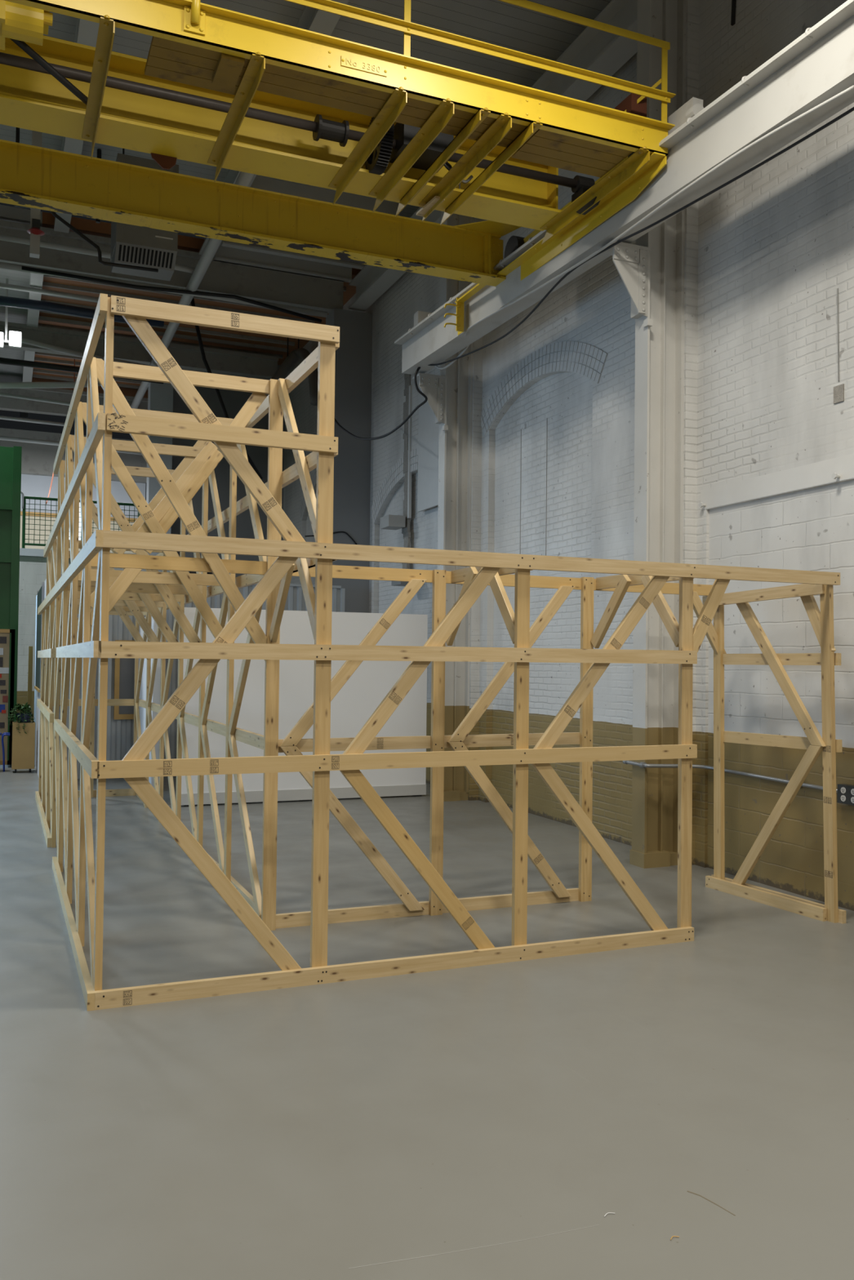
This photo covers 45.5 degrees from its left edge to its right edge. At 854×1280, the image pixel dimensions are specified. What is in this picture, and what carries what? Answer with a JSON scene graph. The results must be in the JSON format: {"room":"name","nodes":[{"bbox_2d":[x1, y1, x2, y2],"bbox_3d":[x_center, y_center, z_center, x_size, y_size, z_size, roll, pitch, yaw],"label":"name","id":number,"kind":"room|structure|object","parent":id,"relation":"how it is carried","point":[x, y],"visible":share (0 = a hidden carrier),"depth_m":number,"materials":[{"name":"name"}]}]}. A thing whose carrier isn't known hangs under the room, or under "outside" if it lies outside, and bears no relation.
{"room":"industrial hall","nodes":[
{"label":"industrial hall","id":0,"kind":"room"},
{"bbox_2d":[0,415,64,426],"bbox_3d":[-9.204,-4.958,22.895,2.045,0.116,0.076,1,-1,-23],"label":"pipe","id":1,"kind":"object","parent":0,"point":[8,418],"visible":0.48,"depth_m":22.99,"materials":[{"name":"metal"}]},
{"bbox_2d":[0,391,70,405],"bbox_3d":[-8.127,-5.106,21.722,3.050,0.212,0.076,1,-1,-23],"label":"pipe","id":2,"kind":"object","parent":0,"point":[4,394],"visible":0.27,"depth_m":21.62,"materials":[{"name":"metal"}]},
{"bbox_2d":[0,381,101,388],"bbox_3d":[-7.340,-4.861,19.337,2.524,0.472,0.114,1,-1,-23],"label":"pipe","id":3,"kind":"object","parent":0,"point":[2,384],"visible":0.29,"depth_m":19.28,"materials":[{"name":"metal"}]},
{"bbox_2d":[0,435,142,454],"bbox_3d":[-8.178,-4.534,23.858,4.711,0.203,0.095,1,-1,-23],"label":"pipe","id":4,"kind":"object","parent":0,"point":[2,437],"visible":0.34,"depth_m":23.46,"materials":[{"name":"metal"}]},
{"bbox_2d":[0,357,163,383],"bbox_3d":[-6.933,-5.241,19.730,3.585,0.161,0.114,1,-1,-23],"label":"pipe","id":5,"kind":"object","parent":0,"point":[2,360],"visible":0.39,"depth_m":19.51,"materials":[{"name":"metal"}]},
{"bbox_2d":[20,474,146,518],"bbox_3d":[-15.999,-3.065,22.624,18.900,2.270,0.200,1,-1,-23],"label":"wall","id":6,"kind":"structure","parent":0,"point":[38,486],"depth_m":25.29,"materials":[{"name":"paint"}]},
{"bbox_2d":[0,427,146,483],"bbox_3d":[-15.943,-4.726,22.569,18.900,1.050,0.400,1,-1,-23],"label":"trim","id":7,"kind":"structure","parent":6,"relation":"on","point":[37,459],"depth_m":25.06,"materials":[{"name":"paint"}]},
{"bbox_2d":[69,502,80,540],"bbox_3d":[-8.728,-2.933,25.449,0.500,1.150,0.070,1,-1,-23],"label":"window","id":8,"kind":"structure","parent":6,"relation":"in","point":[79,503],"depth_m":25.46,"materials":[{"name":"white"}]},
{"bbox_2d":[19,515,135,553],"bbox_3d":[-15.955,-2.567,22.493,18.900,1.270,0.060,1,-1,-23],"label":"window","id":9,"kind":"structure","parent":6,"relation":"attached to","point":[41,522],"depth_m":25.14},
{"bbox_2d":[20,511,137,521],"bbox_3d":[-15.928,-3.228,22.462,18.900,0.090,0.040,1,-1,-23],"label":"trim","id":10,"kind":"structure","parent":6,"relation":"attached to","point":[21,512],"depth_m":25.16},
{"bbox_2d":[19,547,155,556],"bbox_3d":[-15.155,-1.891,20.545,18.900,0.150,4.650,1,-1,-23],"label":"floor","id":11,"kind":"structure","parent":0,"point":[23,552],"depth_m":20.97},
{"bbox_2d":[22,495,140,549],"bbox_3d":[-6.976,-2.400,21.560,2.944,1.092,0.060,1,-1,-23],"label":"mesh railing","id":12,"kind":"object","parent":11,"relation":"on","point":[24,544],"visible":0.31,"depth_m":21.13,"materials":[{"name":"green metal"}]},
{"bbox_2d":[21,491,24,508],"bbox_3d":[-8.357,-2.854,20.936,0.158,0.410,0.040,1,-1,-23],"label":"grab rail","id":13,"kind":"object","parent":12,"relation":"attached to","point":[22,493],"visible":0.48,"depth_m":20.94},
{"bbox_2d":[16,555,169,721],"bbox_3d":[-14.377,0.115,18.586,18.900,3.930,0.200,1,-1,-23],"label":"wall","id":14,"kind":"structure","parent":0,"point":[33,570],"depth_m":21.05,"materials":[{"name":"paint"}]},
{"bbox_2d":[137,617,160,787],"bbox_3d":[-4.079,0.887,14.909,0.100,2.450,1.700,1,-1,-23],"label":"wall","id":15,"kind":"structure","parent":0,"point":[156,692],"depth_m":14.20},
{"bbox_2d":[170,364,284,577],"bbox_3d":[-4.535,-2.316,22.985,2.560,9.200,0.250,1,-1,-23],"label":"wall","id":16,"kind":"structure","parent":0,"point":[233,401],"depth_m":22.89,"materials":[{"name":"grey paint"}]},
{"bbox_2d":[146,382,173,555],"bbox_3d":[-5.835,-3.772,22.223,0.480,3.950,0.400,1,-1,-23],"label":"trim","id":17,"kind":"structure","parent":16,"relation":"attached to","point":[160,396],"depth_m":22.06,"materials":[{"name":"grey"}]},
{"bbox_2d":[181,607,427,806],"bbox_3d":[-1.573,0.865,13.412,3.330,2.485,0.195,1,-1,-23],"label":"wall","id":18,"kind":"structure","parent":0,"point":[352,707],"depth_m":13.37,"materials":[{"name":"white paint"}]},
{"bbox_2d":[0,0,611,398],"bbox_3d":[-8.704,-6.880,9.047,21.760,0.380,36.000,1,-1,-23],"label":"ceiling","id":19,"kind":"structure","parent":0,"point":[495,22],"depth_m":11.73,"materials":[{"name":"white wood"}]},
{"bbox_2d":[0,278,22,348],"bbox_3d":[-7.542,-5.865,18.240,0.544,1.279,0.140,1,-1,-23],"label":"lamp","id":20,"kind":"object","parent":19,"relation":"hanging from","point":[15,337],"visible":1,"depth_m":18.23,"materials":[{"name":"white"}]},
{"bbox_2d":[19,272,43,417],"bbox_3d":[-8.533,-6.270,21.898,0.200,0.270,12.400,1,-1,-23],"label":"roof beam","id":21,"kind":"structure","parent":19,"relation":"attached to","point":[36,280],"depth_m":19.63,"materials":[{"name":"metal"}]},
{"bbox_2d":[0,282,98,302],"bbox_3d":[-6.283,-6.136,18.175,3.491,0.107,0.086,1,-1,-23],"label":"pipe","id":22,"kind":"object","parent":21,"relation":"attached to","point":[6,286],"visible":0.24,"depth_m":17.98,"materials":[{"name":"metal"}]},
{"bbox_2d":[0,388,147,416],"bbox_3d":[-14.714,-5.883,22.343,20.950,0.580,0.400,1,-1,-23],"label":"girder","id":23,"kind":"object","parent":21,"relation":"attached to","point":[6,403],"visible":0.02,"depth_m":24.51,"materials":[{"name":"metal"}]},
{"bbox_2d":[0,320,278,379],"bbox_3d":[-12.940,-6.082,18.102,20.950,0.430,0.400,1,-1,-23],"label":"girder","id":24,"kind":"object","parent":21,"relation":"attached to","point":[224,362],"visible":0.8,"depth_m":20.99,"materials":[{"name":"metal"}]},
{"bbox_2d":[130,171,254,408],"bbox_3d":[-4.722,-5.711,18.819,0.172,0.170,17.001,1,-1,-22],"label":"roof beam","id":25,"kind":"structure","parent":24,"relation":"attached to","point":[244,179],"depth_m":16.13,"materials":[{"name":"metal"}]},
{"bbox_2d":[3,333,159,367],"bbox_3d":[-7.071,-5.740,20.115,3.670,0.490,0.095,1,-1,-23],"label":"pipe","id":26,"kind":"object","parent":25,"relation":"attached to","point":[24,340],"visible":0.61,"depth_m":20.03,"materials":[{"name":"metal"}]},
{"bbox_2d":[0,295,164,327],"bbox_3d":[-6.205,-5.714,17.658,3.210,0.200,0.162,1,-1,-23],"label":"pipe","id":27,"kind":"object","parent":25,"relation":"attached to","point":[7,301],"visible":0.61,"depth_m":17.51,"materials":[{"name":"metal"}]},
{"bbox_2d":[0,233,195,273],"bbox_3d":[-5.136,-5.894,15.507,3.390,0.152,0.086,1,-1,-23],"label":"pipe","id":28,"kind":"object","parent":25,"relation":"attached to","point":[2,237],"visible":0.49,"depth_m":15.35,"materials":[{"name":"metal"}]},
{"bbox_2d":[0,262,327,317],"bbox_3d":[-4.335,-5.679,16.488,5.655,0.132,0.095,1,-1,-23],"label":"pipe","id":29,"kind":"object","parent":25,"relation":"attached to","point":[2,264],"visible":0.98,"depth_m":16.53,"materials":[{"name":"metal"}]},
{"bbox_2d":[22,266,321,322],"bbox_3d":[-4.006,-5.596,16.525,4.769,0.258,0.089,1,-1,-22],"label":"cable","id":30,"kind":"object","parent":29,"relation":"attached to","point":[24,268],"visible":1,"depth_m":16.43,"materials":[{"name":"black rubber"}]},
{"bbox_2d":[29,130,42,258],"bbox_3d":[-5.152,-5.925,13.430,0.120,1.738,0.140,1,-1,-23],"label":"hanger","id":31,"kind":"object","parent":19,"relation":"hanging from","point":[37,136],"visible":0.36,"depth_m":13.36,"materials":[{"name":"white paint"}]},
{"bbox_2d":[26,218,44,235],"bbox_3d":[-5.123,-5.408,13.357,0.220,0.190,0.217,1,-1,-23],"label":"bell","id":32,"kind":"object","parent":31,"relation":"attached to","point":[35,229],"visible":1,"depth_m":13.31,"materials":[{"name":"metal"}]},
{"bbox_2d":[34,356,81,365],"bbox_3d":[-6.520,-6.304,23.986,5.080,0.065,0.050,1,-1,-23],"label":"joist","id":33,"kind":"object","parent":19,"relation":"attached to","point":[42,359],"visible":0.36,"depth_m":23.17,"materials":[{"name":"wood"}]},
{"bbox_2d":[35,351,82,359],"bbox_3d":[-6.328,-6.312,23.525,5.080,0.065,0.050,1,-1,-23],"label":"joist","id":34,"kind":"object","parent":19,"relation":"attached to","point":[36,353],"visible":0.02,"depth_m":22.71,"materials":[{"name":"wood"}]},
{"bbox_2d":[46,359,75,503],"bbox_3d":[-8.239,-4.656,22.614,0.347,3.418,0.777,0,-1,26],"label":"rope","id":35,"kind":"object","parent":19,"relation":"hanging from","point":[74,359],"visible":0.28,"depth_m":22.71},
{"bbox_2d":[40,299,96,309],"bbox_3d":[-4.978,-6.369,20.296,5.080,0.065,0.050,1,-1,-23],"label":"joist","id":36,"kind":"object","parent":19,"relation":"attached to","point":[62,303],"visible":0.07,"depth_m":19.52,"materials":[{"name":"wood"}]},
{"bbox_2d":[41,293,97,302],"bbox_3d":[-4.786,-6.377,19.834,5.080,0.065,0.050,1,-1,-23],"label":"joist","id":37,"kind":"object","parent":19,"relation":"attached to","point":[42,294],"visible":0.07,"depth_m":19.03,"materials":[{"name":"wood"}]},
{"bbox_2d":[53,17,99,232],"bbox_3d":[-2.413,-6.698,8.041,0.220,0.350,17.300,1,-1,-23],"label":"roof beam","id":38,"kind":"structure","parent":19,"relation":"attached to","point":[86,31],"depth_m":11.51,"materials":[{"name":"metal"}]},
{"bbox_2d":[14,127,158,272],"bbox_3d":[-4.167,-5.719,12.588,1.705,2.125,0.068,1,-1,-26],"label":"gas pipe","id":39,"kind":"object","parent":19,"relation":"hanging from","point":[17,134],"visible":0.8,"depth_m":12.59,"materials":[{"name":"metal"}]},
{"bbox_2d":[32,368,142,383],"bbox_3d":[-6.906,-6.288,24.909,5.080,0.065,0.050,1,-1,-23],"label":"joist","id":40,"kind":"object","parent":19,"relation":"attached to","point":[40,371],"visible":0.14,"depth_m":24.20,"materials":[{"name":"wood"}]},
{"bbox_2d":[32,373,148,390],"bbox_3d":[-7.099,-6.280,25.370,5.080,0.065,0.050,1,-1,-23],"label":"joist","id":41,"kind":"object","parent":19,"relation":"attached to","point":[33,375],"visible":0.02,"depth_m":24.66,"materials":[{"name":"wood"}]},
{"bbox_2d":[92,149,102,223],"bbox_3d":[-4.522,-6.250,14.035,0.220,1.008,0.214,1,-1,-23],"label":"sprinkler","id":42,"kind":"object","parent":19,"relation":"hanging from","point":[99,151],"visible":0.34,"depth_m":14.02,"materials":[{"name":"metal"}]},
{"bbox_2d":[111,148,178,280],"bbox_3d":[-3.667,-5.791,13.242,0.756,1.982,0.708,1,-1,-23],"label":"heater","id":43,"kind":"object","parent":19,"relation":"hanging from","point":[131,245],"visible":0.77,"depth_m":12.97,"materials":[{"name":"metal"}]},
{"bbox_2d":[111,241,177,280],"bbox_3d":[-3.678,-4.888,13.226,0.746,0.177,0.700,1,-1,-23],"label":"vent grille","id":44,"kind":"object","parent":43,"relation":"attached to","point":[163,258],"depth_m":13.03,"materials":[{"name":"metal"}]},
{"bbox_2d":[38,323,282,358],"bbox_3d":[-5.557,-6.345,21.680,5.080,0.065,0.050,1,-1,-23],"label":"joist","id":45,"kind":"object","parent":19,"relation":"attached to","point":[279,356],"visible":0.36,"depth_m":21.80,"materials":[{"name":"wood"}]},
{"bbox_2d":[39,315,288,351],"bbox_3d":[-5.364,-6.353,21.218,5.080,0.065,0.050,1,-1,-23],"label":"joist","id":46,"kind":"object","parent":19,"relation":"attached to","point":[41,317],"visible":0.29,"depth_m":21.33,"materials":[{"name":"wood"}]},
{"bbox_2d":[40,310,294,346],"bbox_3d":[-5.171,-6.361,20.757,5.080,0.065,0.050,1,-1,-23],"label":"joist","id":47,"kind":"object","parent":19,"relation":"attached to","point":[180,328],"visible":0.43,"depth_m":21.15,"materials":[{"name":"wood"}]},
{"bbox_2d":[42,281,314,323],"bbox_3d":[-4.593,-6.385,19.373,5.080,0.065,0.050,1,-1,-23],"label":"joist","id":48,"kind":"object","parent":19,"relation":"attached to","point":[44,283],"visible":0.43,"depth_m":19.11,"materials":[{"name":"wood"}]},
{"bbox_2d":[43,275,319,316],"bbox_3d":[-4.400,-6.393,18.912,5.080,0.065,0.050,1,-1,-23],"label":"joist","id":49,"kind":"object","parent":19,"relation":"attached to","point":[49,276],"visible":0.21,"depth_m":18.69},
{"bbox_2d":[191,297,262,479],"bbox_3d":[-3.770,-4.723,19.200,1.429,3.326,0.067,1,-1,-23],"label":"cable","id":50,"kind":"object","parent":19,"relation":"hanging from","point":[193,304],"visible":0.56,"depth_m":19.06,"materials":[{"name":"black rubber"}]},
{"bbox_2d":[198,0,349,254],"bbox_3d":[-0.337,-6.656,8.908,0.240,0.350,17.300,1,-1,-23],"label":"roof beam","id":51,"kind":"structure","parent":19,"relation":"attached to","point":[313,20],"depth_m":10.81,"materials":[{"name":"metal"}]},
{"bbox_2d":[265,337,317,405],"bbox_3d":[-2.685,-5.543,20.963,1.548,1.676,0.800,0,-1,26],"label":"flue","id":52,"kind":"object","parent":19,"relation":"hanging from","point":[295,355],"visible":0.6,"depth_m":21.02,"materials":[{"name":"metal"}]},
{"bbox_2d":[0,764,853,1279],"bbox_3d":[-8.663,2.030,8.908,22.060,0.200,36.000,1,-1,-23],"label":"floor","id":53,"kind":"structure","parent":0,"point":[321,1131],"depth_m":4.48,"materials":[{"name":"paint"}]},
{"bbox_2d":[0,732,10,772],"bbox_3d":[-7.018,1.809,16.429,0.542,0.611,0.340,1,-1,-23],"label":"stool","id":54,"kind":"object","parent":53,"relation":"on","point":[4,734],"visible":1,"depth_m":16.35,"materials":[{"name":"metal"}]},
{"bbox_2d":[0,445,22,764],"bbox_3d":[-8.577,-0.585,16.811,3.410,5.378,0.870,1,-1,-23],"label":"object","id":55,"kind":"object","parent":53,"relation":"on","point":[11,458],"visible":0.88,"depth_m":17.06,"materials":[{"name":"metal"}]},
{"bbox_2d":[0,629,15,764],"bbox_3d":[-7.490,0.939,16.799,1.264,2.256,0.060,1,-1,-23],"label":"notice board","id":56,"kind":"object","parent":55,"relation":"attached to","point":[3,633],"visible":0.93,"depth_m":16.99,"materials":[{"name":"brown wood"}]},
{"bbox_2d":[0,704,4,711],"bbox_3d":[-7.085,1.137,16.947,0.128,0.128,0.007,1,-1,-23],"label":"picture","id":57,"kind":"object","parent":56,"relation":"attached to","point":[2,706],"visible":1,"depth_m":16.95},
{"bbox_2d":[0,680,5,685],"bbox_3d":[-7.092,0.711,16.952,0.152,0.090,0.006,1,-1,-23],"label":"picture","id":58,"kind":"object","parent":56,"relation":"attached to","point":[2,682],"visible":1,"depth_m":16.96},
{"bbox_2d":[0,636,6,643],"bbox_3d":[-7.104,0.000,16.960,0.203,0.114,0.004,1,-1,-23],"label":"picture","id":59,"kind":"object","parent":56,"relation":"attached to","point":[2,639],"visible":1,"depth_m":16.98},
{"bbox_2d":[0,667,8,673],"bbox_3d":[-7.074,0.508,16.964,0.228,0.098,0.005,1,-1,-23],"label":"picture","id":60,"kind":"object","parent":56,"relation":"attached to","point":[2,670],"visible":1,"depth_m":16.98,"materials":[{"name":"paper"}]},
{"bbox_2d":[2,695,8,702],"bbox_3d":[-7.024,0.984,16.975,0.078,0.109,0.007,1,-1,-23],"label":"picture","id":61,"kind":"object","parent":56,"relation":"attached to","point":[5,698],"visible":1,"depth_m":16.97},
{"bbox_2d":[11,721,35,773],"bbox_3d":[-6.496,1.723,16.404,0.335,0.792,0.350,1,-1,-23],"label":"plinth","id":62,"kind":"object","parent":53,"relation":"on","point":[23,744],"visible":1,"depth_m":16.25,"materials":[{"name":"brown wood"}]},
{"bbox_2d":[8,702,35,733],"bbox_3d":[-6.515,1.254,16.393,0.443,0.514,0.519,1,-1,-23],"label":"potted plant","id":63,"kind":"object","parent":62,"relation":"on","point":[22,717],"visible":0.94,"depth_m":16.32,"materials":[{"name":"plant"}]},
{"bbox_2d":[27,646,32,721],"bbox_3d":[-7.221,1.136,18.523,0.073,2.043,0.100,1,-1,-23],"label":"door edge","id":64,"kind":"object","parent":53,"relation":"on","point":[30,648],"visible":0.57,"depth_m":18.49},
{"bbox_2d":[33,578,48,777],"bbox_3d":[-6.178,0.646,16.366,0.100,2.950,4.600,1,-1,-23],"label":"wall","id":65,"kind":"structure","parent":53,"relation":"on","point":[37,695],"depth_m":16.82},
{"bbox_2d":[34,582,44,692],"bbox_3d":[-6.029,-0.024,15.844,0.048,1.610,2.180,1,-1,-23],"label":"chalkboard","id":66,"kind":"object","parent":65,"relation":"attached to","point":[40,598],"visible":0.82,"depth_m":15.72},
{"bbox_2d":[34,685,40,692],"bbox_3d":[-6.039,0.761,15.826,0.045,0.040,2.100,1,-1,-23],"label":"chalk tray","id":67,"kind":"object","parent":66,"relation":"on","point":[37,687],"depth_m":15.49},
{"bbox_2d":[53,574,345,779],"bbox_3d":[-3.550,0.598,16.284,4.625,3.100,0.140,1,-1,-23],"label":"wall","id":68,"kind":"structure","parent":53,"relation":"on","point":[120,732],"depth_m":15.78,"materials":[{"name":"paint"}]},
{"bbox_2d":[113,640,135,719],"bbox_3d":[-4.489,0.618,15.801,0.680,1.220,0.055,1,-1,-23],"label":"window panel","id":69,"kind":"object","parent":68,"relation":"attached to","point":[124,668],"visible":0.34,"depth_m":15.71,"materials":[{"name":"clear glass"}]},
{"bbox_2d":[325,307,372,613],"bbox_3d":[-1.420,-1.763,17.909,0.698,7.940,0.500,1,-1,-23],"label":"pier","id":70,"kind":"object","parent":53,"relation":"on","point":[353,364],"visible":0.5,"depth_m":17.73,"materials":[{"name":"grey paint"}]},
{"bbox_2d":[0,220,344,313],"bbox_3d":[-11.173,-6.230,13.878,20.950,0.580,0.400,1,-1,-23],"label":"girder","id":71,"kind":"object","parent":70,"relation":"on","point":[248,282],"visible":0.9,"depth_m":16.88,"materials":[{"name":"metal"}]},
{"bbox_2d":[304,531,357,544],"bbox_3d":[-1.644,-1.771,17.523,0.939,0.222,0.024,1,-1,-23],"label":"cable","id":72,"kind":"object","parent":70,"relation":"attached to","point":[353,540],"visible":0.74,"depth_m":17.59,"materials":[{"name":"black rubber"}]},
{"bbox_2d":[35,293,845,1011],"bbox_3d":[-1.137,0.078,10.569,5.155,3.948,9.201,1,-1,-23],"label":"frame","id":73,"kind":"object","parent":53,"relation":"on","point":[91,587],"visible":1,"depth_m":6.69,"materials":[{"name":"brown wood"}]},
{"bbox_2d":[413,210,484,801],"bbox_3d":[0.285,-2.168,13.639,0.960,8.600,0.265,1,-1,-23],"label":"steel column","id":74,"kind":"structure","parent":53,"relation":"on","point":[455,396],"depth_m":13.64,"materials":[{"name":"metal"}]},
{"bbox_2d":[348,0,637,311],"bbox_3d":[0.484,-6.089,13.793,0.300,0.450,8.900,1,-1,-23],"label":"roof beam","id":75,"kind":"structure","parent":74,"relation":"attached to","point":[594,50],"depth_m":10.88,"materials":[{"name":"metal"}]},
{"bbox_2d":[213,241,352,282],"bbox_3d":[-2.416,-6.469,17.304,2.380,0.400,0.120,1,-1,-23],"label":"joist","id":76,"kind":"object","parent":75,"relation":"on","point":[225,254],"visible":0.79,"depth_m":17.26,"materials":[{"name":"white paint"}]},
{"bbox_2d":[221,240,364,269],"bbox_3d":[-2.165,-6.479,16.704,2.380,0.400,0.120,1,-1,-23],"label":"joist","id":77,"kind":"object","parent":75,"relation":"on","point":[224,243],"visible":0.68,"depth_m":16.66,"materials":[{"name":"white paint"}]},
{"bbox_2d":[250,175,399,215],"bbox_3d":[-1.529,-6.506,15.182,2.380,0.400,0.120,1,-1,-23],"label":"joist","id":78,"kind":"object","parent":75,"relation":"on","point":[260,182],"visible":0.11,"depth_m":15.13,"materials":[{"name":"white paint"}]},
{"bbox_2d":[394,0,853,374],"bbox_3d":[1.978,-3.962,8.555,0.415,0.680,10.962,1,-1,-24],"label":"runway","id":79,"kind":"object","parent":74,"relation":"on","point":[816,66],"visible":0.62,"depth_m":7.94,"materials":[{"name":"white metal"}]},
{"bbox_2d":[0,0,703,335],"bbox_3d":[-3.365,-4.300,7.997,10.900,1.292,4.170,1,-1,-23],"label":"crane","id":80,"kind":"object","parent":79,"relation":"on","point":[219,87],"visible":0.98,"depth_m":8.25,"materials":[{"name":"yellow metal"}]},
{"bbox_2d":[334,366,427,439],"bbox_3d":[-0.903,-3.325,14.949,0.219,1.019,3.828,1,-1,-26],"label":"cable","id":81,"kind":"object","parent":79,"relation":"hanging from","point":[419,367],"visible":0.89,"depth_m":13.71,"materials":[{"name":"black rubber"}]},
{"bbox_2d":[427,106,853,365],"bbox_3d":[1.703,-3.542,9.328,0.286,0.250,8.610,1,-1,-24],"label":"cable","id":82,"kind":"object","parent":79,"relation":"hanging from","point":[851,109],"visible":0.94,"depth_m":8.45,"materials":[{"name":"rubber"}]},
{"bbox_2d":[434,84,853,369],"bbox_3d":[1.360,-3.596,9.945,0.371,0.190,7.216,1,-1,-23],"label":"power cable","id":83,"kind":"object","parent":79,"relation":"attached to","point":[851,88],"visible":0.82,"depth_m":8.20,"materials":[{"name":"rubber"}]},
{"bbox_2d":[348,1224,599,1268],"bbox_3d":[0.164,1.901,3.193,0.837,0.001,0.013,1,-1,-18],"label":"scuff","id":84,"kind":"object","parent":53,"relation":"on","point":[597,1224],"visible":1,"depth_m":3.17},
{"bbox_2d":[601,0,699,868],"bbox_3d":[2.058,-2.243,9.395,0.960,8.600,0.265,1,-1,-23],"label":"steel column","id":85,"kind":"structure","parent":53,"relation":"on","point":[659,273],"depth_m":9.40,"materials":[{"name":"paint"}]},
{"bbox_2d":[686,1191,734,1215],"bbox_3d":[0.970,1.916,3.471,0.017,0.001,0.196,2,-2,-38],"label":"scuff","id":86,"kind":"object","parent":53,"relation":"on","point":[686,1191],"visible":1,"depth_m":3.48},
{"bbox_2d":[282,0,853,911],"bbox_3d":[1.801,-2.500,11.463,0.250,9.200,32.500,1,-1,-23],"label":"wall","id":87,"kind":"structure","parent":0,"point":[775,242],"depth_m":9.17,"materials":[{"name":"paint"}]},
{"bbox_2d":[298,467,316,519],"bbox_3d":[-2.001,-3.132,20.270,0.025,1.076,3.937,1,-1,-23],"label":"trim","id":88,"kind":"structure","parent":87,"relation":"attached to","point":[313,476],"depth_m":21.65,"materials":[{"name":"paint"}]},
{"bbox_2d":[379,514,405,529],"bbox_3d":[-0.520,-1.870,16.227,0.340,0.180,0.400,1,-1,-23],"label":"wall lamp","id":89,"kind":"object","parent":87,"relation":"attached to","point":[388,522],"visible":1,"depth_m":16.06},
{"bbox_2d":[369,448,417,524],"bbox_3d":[-0.235,-2.501,16.010,0.025,0.946,3.873,1,-1,-23],"label":"trim","id":90,"kind":"structure","parent":87,"relation":"attached to","point":[396,473],"depth_m":16.86,"materials":[{"name":"paint"}]},
{"bbox_2d":[391,581,408,586],"bbox_3d":[-0.348,-0.908,15.794,0.280,0.120,0.400,1,-1,-23],"label":"wall box","id":91,"kind":"object","parent":87,"relation":"attached to","point":[393,583],"visible":0.29,"depth_m":15.71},
{"bbox_2d":[401,373,410,568],"bbox_3d":[-0.320,-2.697,16.219,0.048,3.358,0.284,1,-1,-23],"label":"pipe","id":92,"kind":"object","parent":87,"relation":"attached to","point":[405,531],"depth_m":16.20,"materials":[{"name":"metal"}]},
{"bbox_2d":[407,385,412,518],"bbox_3d":[-0.268,-2.971,16.091,0.040,2.100,0.060,1,-1,-23],"label":"trim","id":93,"kind":"structure","parent":87,"relation":"attached to","point":[409,483],"depth_m":16.07,"materials":[{"name":"paint"}]},
{"bbox_2d":[417,373,439,511],"bbox_3d":[0.107,-2.961,15.207,0.030,1.950,1.200,1,-1,-23],"label":"trim","id":94,"kind":"structure","parent":87,"relation":"attached to","point":[428,430],"depth_m":15.40,"materials":[{"name":"paint"}]},
{"bbox_2d":[520,429,521,543],"bbox_3d":[1.183,-1.816,12.829,0.014,1.680,0.010,1,-1,-23],"label":"trim","id":95,"kind":"structure","parent":87,"relation":"attached to","point":[521,429],"depth_m":12.83,"materials":[{"name":"paint"}]},
{"bbox_2d":[480,341,607,435],"bbox_3d":[1.317,-3.126,12.323,0.025,0.746,3.156,1,-1,-23],"label":"brick arch","id":96,"kind":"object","parent":87,"relation":"attached to","point":[532,363],"depth_m":12.11,"materials":[{"name":"brick"}]},
{"bbox_2d":[545,430,546,555],"bbox_3d":[1.437,-1.827,12.221,0.014,1.680,0.010,1,-1,-23],"label":"trim","id":97,"kind":"structure","parent":87,"relation":"attached to","point":[546,430],"depth_m":12.21,"materials":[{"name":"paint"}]},
{"bbox_2d":[622,760,837,793],"bbox_3d":[3.028,1.150,7.849,0.534,0.150,3.986,1,-1,-31],"label":"conduit","id":98,"kind":"object","parent":87,"relation":"attached to","point":[642,765],"visible":0.81,"depth_m":8.89,"materials":[{"name":"metal"}]},
{"bbox_2d":[730,0,736,25],"bbox_3d":[2.728,-5.723,9.050,0.040,0.506,0.068,1,-1,-23],"label":"hanging rod","id":99,"kind":"object","parent":87,"relation":"attached to","point":[733,2],"visible":1,"depth_m":9.04,"materials":[{"name":"metal"}]},
{"bbox_2d":[700,453,853,510],"bbox_3d":[5.248,-1.398,2.890,0.053,0.185,14.060,1,-1,-23],"label":"trim","id":100,"kind":"structure","parent":87,"relation":"attached to","point":[820,473],"depth_m":8.40,"materials":[{"name":"paint"}]},
{"bbox_2d":[831,472,839,479],"bbox_3d":[3.142,-1.256,7.810,0.065,0.048,0.042,1,-1,-23],"label":"bolt","id":101,"kind":"object","parent":87,"relation":"attached to","point":[834,475],"visible":1,"depth_m":7.80,"materials":[{"name":"paint"}]},
{"bbox_2d":[836,288,839,381],"bbox_3d":[3.166,-2.351,7.849,0.012,0.722,0.025,1,-1,-23],"label":"wire","id":102,"kind":"object","parent":87,"relation":"attached to","point":[837,330],"visible":1,"depth_m":7.85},
{"bbox_2d":[833,383,844,404],"bbox_3d":[3.173,-1.892,7.837,0.030,0.130,0.100,1,-1,-23],"label":"junction box","id":103,"kind":"object","parent":87,"relation":"attached to","point":[838,390],"visible":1,"depth_m":7.83,"materials":[{"name":"paint"}]},
{"bbox_2d":[837,783,853,805],"bbox_3d":[3.182,1.162,7.641,0.070,0.140,0.220,1,-1,-23],"label":"outlet box","id":104,"kind":"object","parent":87,"relation":"attached to","point":[845,792],"visible":1,"depth_m":7.66,"materials":[{"name":"metal"}]},
{"bbox_2d":[840,795,845,801],"bbox_3d":[3.134,1.192,7.674,0.006,0.048,0.048,1,-1,-23],"label":"socket","id":105,"kind":"object","parent":104,"relation":"attached to","point":[842,797],"depth_m":7.67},
{"bbox_2d":[840,786,845,793],"bbox_3d":[3.135,1.133,7.676,0.006,0.048,0.048,1,-1,-23],"label":"socket","id":106,"kind":"object","parent":104,"relation":"attached to","point":[842,788],"depth_m":7.67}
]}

